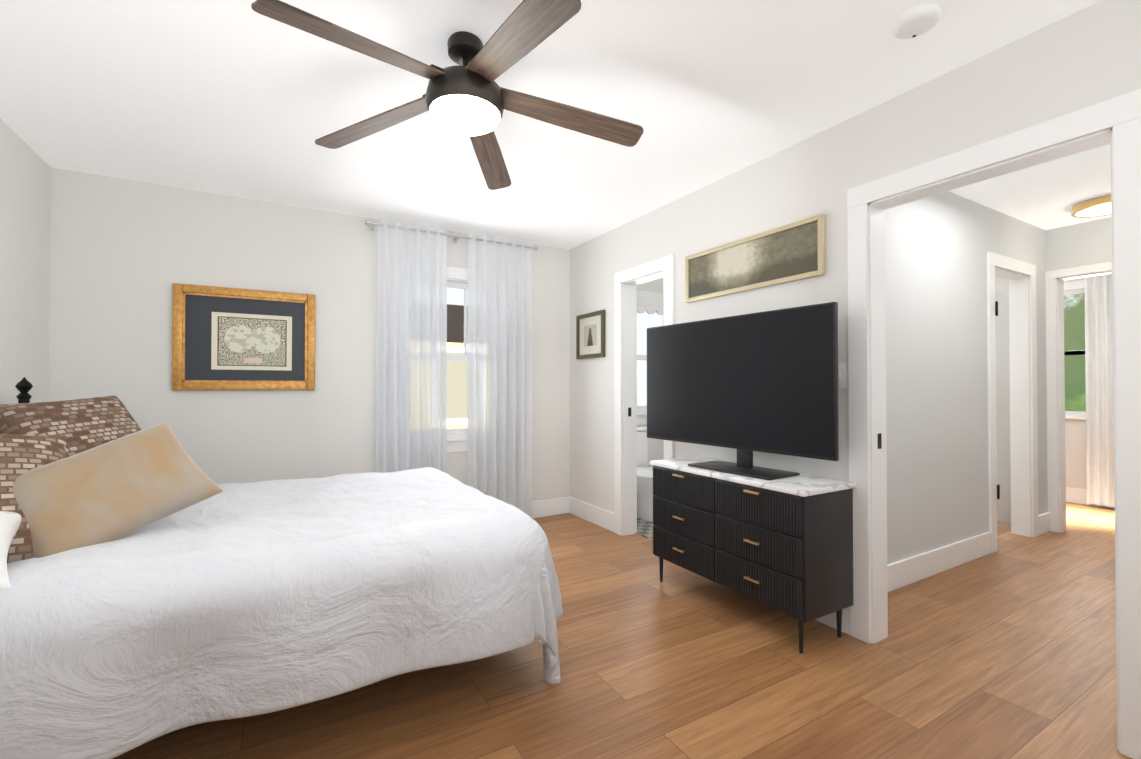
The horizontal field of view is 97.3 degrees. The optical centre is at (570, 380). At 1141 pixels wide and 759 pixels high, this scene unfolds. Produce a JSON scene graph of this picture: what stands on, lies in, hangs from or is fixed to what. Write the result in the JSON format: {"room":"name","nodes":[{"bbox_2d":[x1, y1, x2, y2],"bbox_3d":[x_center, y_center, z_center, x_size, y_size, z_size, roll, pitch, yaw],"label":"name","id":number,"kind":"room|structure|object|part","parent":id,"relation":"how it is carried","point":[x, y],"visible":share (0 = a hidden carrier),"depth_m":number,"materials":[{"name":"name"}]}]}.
{"room":"bedroom","nodes":[
{"label":"bedroom","id":0,"kind":"room"},
{"bbox_2d":[0,118,50,403],"bbox_3d":[-1.949,-0.042,0.950,0.120,2.440,4.740,0,-1,-30],"label":"wall","id":1,"kind":"structure","parent":0,"point":[25,205],"depth_m":2.61,"materials":[{"name":"grey paint"}]},
{"bbox_2d":[49,167,663,500],"bbox_3d":[-0.171,-0.003,4.645,6.670,2.440,0.140,0,-1,-30],"label":"wall","id":2,"kind":"structure","parent":0,"point":[125,254],"depth_m":3.38,"materials":[{"name":"grey paint"}]},
{"bbox_2d":[172,283,314,389],"bbox_3d":[-2.171,-0.278,3.382,0.806,0.678,0.033,0,-1,-30],"label":"framed picture","id":3,"kind":"object","parent":2,"relation":"attached to","point":[224,338],"visible":0.96,"depth_m":3.36,"materials":[{"name":"gold metal"}]},
{"bbox_2d":[364,218,537,517],"bbox_3d":[-0.910,-0.010,4.047,1.418,2.390,0.149,0,-1,-30],"label":"curtain","id":4,"kind":"object","parent":2,"relation":"hanging from","point":[411,386],"visible":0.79,"depth_m":3.99,"materials":[{"name":"white fabric"}]},
{"bbox_3d":[-1.206,-0.012,3.840,0.525,2.390,0.088,0,-1,-30],"label":"panel","id":5,"kind":"part","parent":4,"relation":"part of","materials":[{"name":"white fabric"}]},
{"bbox_3d":[-0.917,-1.161,4.070,1.418,0.060,0.123,0,-1,-30],"label":"rod","id":6,"kind":"part","parent":4,"relation":"part of","materials":[{"name":"silver metal"}]},
{"bbox_3d":[-0.585,-0.008,4.202,0.562,2.390,0.086,0,-1,-30],"label":"panel","id":7,"kind":"part","parent":4,"relation":"part of","materials":[{"name":"white fabric"}]},
{"bbox_2d":[447,266,467,452],"bbox_3d":[-0.986,-0.174,4.149,1.020,1.510,0.180,0,-1,-30],"label":"bedroom window","id":8,"kind":"structure","parent":2,"relation":"in","point":[457,278],"depth_m":4.14,"materials":[{"name":"white paint"}]},
{"bbox_2d":[532,497,567,517],"bbox_3d":[-1.496,1.132,3.772,3.455,0.150,0.016,0,-1,-30],"label":"baseboard","id":9,"kind":"structure","parent":2,"relation":"attached to","point":[555,506],"depth_m":4.52,"materials":[{"name":"white paint"}]},
{"bbox_2d":[637,313,663,424],"bbox_3d":[0.812,-0.223,5.196,0.800,1.330,0.180,0,-1,-30],"label":"bathroom window","id":10,"kind":"structure","parent":2,"relation":"in","point":[641,415],"depth_m":5.09,"materials":[{"name":"white paint"}]},
{"bbox_2d":[637,290,663,314],"bbox_3d":[0.867,-0.786,5.106,0.780,0.225,0.024,0,-1,-30],"label":"curtain valance","id":11,"kind":"object","parent":10,"relation":"attached to","point":[649,302],"visible":0.44,"depth_m":5.05,"materials":[{"name":"white fabric"}]},
{"bbox_2d":[0,0,1110,248],"bbox_3d":[1.632,-1.292,2.931,8.290,0.100,4.940,0,-1,-30],"label":"ceiling","id":12,"kind":"structure","parent":0,"point":[238,98],"depth_m":2.20,"materials":[{"name":"white paint"}]},
{"bbox_2d":[251,0,643,189],"bbox_3d":[-0.357,-1.093,1.821,1.338,0.320,1.296,0,-1,-30],"label":"ceiling fan","id":13,"kind":"object","parent":12,"relation":"hanging from","point":[471,98],"visible":1,"depth_m":1.77,"materials":[{"name":"brown wood"}]},
{"bbox_2d":[892,4,940,38],"bbox_3d":[1.197,-1.234,1.740,0.140,0.038,0.140,0,-1,-30],"label":"smoke detector","id":14,"kind":"object","parent":12,"relation":"attached to","point":[916,21],"visible":1,"depth_m":1.71,"materials":[{"name":"white plastic"}]},
{"bbox_2d":[1071,195,1110,217],"bbox_3d":[3.700,-1.204,3.462,0.356,0.062,0.356,0,-1,-30],"label":"light","id":15,"kind":"object","parent":12,"relation":"attached to","point":[1098,207],"visible":0.56,"depth_m":3.46,"materials":[{"name":"white glass"}]},
{"bbox_2d":[112,502,1131,758],"bbox_3d":[1.632,1.248,2.904,8.290,0.100,4.940,0,-1,-30],"label":"floor","id":16,"kind":"structure","parent":0,"point":[1006,650],"depth_m":1.98,"materials":[{"name":"brown wood"}]},
{"bbox_2d":[0,377,562,758],"bbox_3d":[-1.411,0.589,2.133,2.354,1.222,1.799,0,-1,-30],"label":"bed","id":17,"kind":"object","parent":16,"relation":"on","point":[156,581],"visible":1,"depth_m":1.60,"materials":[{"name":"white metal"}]},
{"bbox_2d":[0,511,21,589],"bbox_3d":[-1.819,0.467,1.217,0.660,0.163,0.420,4,13,-44],"label":"pillow","id":18,"kind":"object","parent":17,"relation":"on","point":[10,521],"depth_m":1.46,"materials":[{"name":"white fabric"}]},
{"bbox_3d":[-1.396,0.584,2.150,1.910,1.212,1.695,0,-1,-30],"label":"frame","id":19,"kind":"part","parent":17,"relation":"part of","materials":[{"name":"black metal"}]},
{"bbox_2d":[650,456,855,653],"bbox_3d":[0.894,0.836,2.676,0.400,0.720,1.032,0,-1,-30],"label":"dresser","id":20,"kind":"object","parent":16,"relation":"on","point":[784,545],"visible":1,"depth_m":2.34,"materials":[{"name":"black paint"}]},
{"bbox_2d":[647,302,838,479],"bbox_3d":[0.845,0.064,2.748,0.250,0.825,1.230,0,-1,-34],"label":"tv","id":21,"kind":"object","parent":20,"relation":"on","point":[745,385],"visible":1,"depth_m":2.59,"materials":[{"name":"black plastic"}]},
{"bbox_2d":[636,518,652,539],"bbox_3d":[1.438,1.208,4.139,1.745,0.006,2.330,0,-1,-30],"label":"bathroom tile floor","id":22,"kind":"structure","parent":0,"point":[645,528],"depth_m":4.10,"materials":[{"name":"white tile"}]},
{"bbox_2d":[637,426,653,520],"bbox_3d":[0.653,0.828,4.542,0.420,0.775,0.752,0,-1,-30],"label":"toilet","id":23,"kind":"object","parent":22,"relation":"on","point":[645,495],"visible":0.31,"depth_m":4.38,"materials":[{"name":"white ceramic"}]},
{"bbox_2d":[570,0,1140,512],"bbox_3d":[1.172,-0.023,2.754,0.120,2.440,4.480,0,-1,-30],"label":"wall","id":24,"kind":"structure","parent":0,"point":[1088,56],"depth_m":2.47,"materials":[{"name":"grey paint"}]},
{"bbox_2d":[576,310,604,358],"bbox_3d":[0.170,-0.392,4.332,0.026,0.390,0.430,0,-1,-30],"label":"picture","id":25,"kind":"object","parent":24,"relation":"attached to","point":[590,335],"visible":1,"depth_m":4.32},
{"bbox_2d":[568,496,614,532],"bbox_3d":[0.178,1.138,4.316,0.016,0.150,0.718,0,-1,-30],"label":"baseboard","id":26,"kind":"structure","parent":24,"relation":"attached to","point":[603,518],"depth_m":4.28,"materials":[{"name":"white paint"}]},
{"bbox_2d":[614,254,673,535],"bbox_3d":[0.588,0.171,3.755,0.156,2.072,0.684,0,-1,-30],"label":"door frame","id":27,"kind":"structure","parent":24,"relation":"attached to","point":[626,281],"depth_m":3.95,"materials":[{"name":"white paint"}]},
{"bbox_2d":[685,214,824,302],"bbox_3d":[1.008,-0.671,2.895,0.026,0.302,0.963,0,-1,-30],"label":"landscape picture","id":28,"kind":"object","parent":24,"relation":"attached to","point":[792,252],"visible":0.96,"depth_m":2.80,"materials":[{"name":"gold metal"}]},
{"bbox_2d":[815,606,849,634],"bbox_3d":[1.009,1.123,2.887,0.016,0.150,1.221,0,-1,-30],"label":"baseboard","id":29,"kind":"structure","parent":24,"relation":"attached to","point":[830,620],"depth_m":2.39,"materials":[{"name":"white paint"}]},
{"bbox_2d":[838,363,847,387],"bbox_3d":[1.292,-0.027,2.413,0.014,0.118,0.072,0,-1,-30],"label":"light switch","id":30,"kind":"object","parent":24,"relation":"attached to","point":[842,376],"visible":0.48,"depth_m":2.40,"materials":[{"name":"white plastic"}]},
{"bbox_2d":[847,89,1140,758],"bbox_3d":[1.617,0.140,1.986,0.156,2.097,0.964,0,-1,-30],"label":"door frame","id":31,"kind":"structure","parent":24,"relation":"attached to","point":[1114,123],"depth_m":2.29,"materials":[{"name":"white paint"}]},
{"bbox_2d":[885,191,1047,564],"bbox_3d":[2.572,-0.017,3.395,2.945,2.440,0.120,0,-1,-30],"label":"wall","id":32,"kind":"structure","parent":0,"point":[938,247],"depth_m":3.22,"materials":[{"name":"grey paint"}]},
{"bbox_2d":[887,532,990,591],"bbox_3d":[2.137,1.125,3.051,1.858,0.150,0.016,0,-1,-30],"label":"baseboard","id":33,"kind":"structure","parent":32,"relation":"attached to","point":[906,571],"depth_m":3.12,"materials":[{"name":"white paint"}]},
{"bbox_2d":[1038,512,1049,534],"bbox_3d":[3.766,1.135,3.999,0.263,0.150,0.016,0,-1,-30],"label":"baseboard","id":34,"kind":"structure","parent":32,"relation":"attached to","point":[1043,519],"depth_m":3.99,"materials":[{"name":"white paint"}]},
{"bbox_2d":[995,217,1111,522],"bbox_3d":[3.635,-0.004,4.615,0.120,2.440,3.740,0,-1,-30],"label":"wall","id":35,"kind":"structure","parent":0,"point":[1081,244],"depth_m":4.29,"materials":[{"name":"grey paint"}]},
{"bbox_2d":[1064,274,1111,488],"bbox_3d":[5.339,-0.003,4.669,0.120,2.440,3.800,0,-1,-30],"label":"wall","id":36,"kind":"structure","parent":0,"point":[1075,450],"depth_m":5.03,"materials":[{"name":"grey paint"}]},
{"bbox_2d":[1064,280,1085,419],"bbox_3d":[4.899,-0.306,5.335,0.125,1.380,1.110,0,-1,-30],"label":"sunroom window","id":37,"kind":"structure","parent":36,"relation":"in","point":[1071,287],"depth_m":5.05,"materials":[{"name":"white paint"}]},
{"bbox_2d":[1084,274,1114,506],"bbox_3d":[4.824,0.086,5.236,0.043,2.213,1.500,0,-1,-30],"label":"curtain","id":38,"kind":"object","parent":37,"relation":"hanging from","point":[1099,393],"visible":0.71,"depth_m":4.81,"materials":[{"name":"white fabric"}]},
{"bbox_2d":[1066,487,1114,508],"bbox_3d":[5.281,1.141,4.623,0.016,0.150,3.800,0,-1,-30],"label":"baseboard","id":39,"kind":"structure","parent":36,"relation":"attached to","point":[1073,495],"depth_m":5.00,"materials":[{"name":"white paint"}]},
{"label":"outside","id":40,"kind":"structure","parent":0,"visible":0},
{"bbox_2d":[447,304,466,428],"bbox_3d":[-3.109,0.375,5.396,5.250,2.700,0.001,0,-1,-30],"label":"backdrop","id":41,"kind":"structure","parent":40,"point":[457,413],"depth_m":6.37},
{"bbox_2d":[1064,293,1085,411],"bbox_3d":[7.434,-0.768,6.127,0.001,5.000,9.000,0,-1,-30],"label":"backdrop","id":42,"kind":"structure","parent":40,"point":[1075,385],"depth_m":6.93,"materials":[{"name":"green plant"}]}
]}

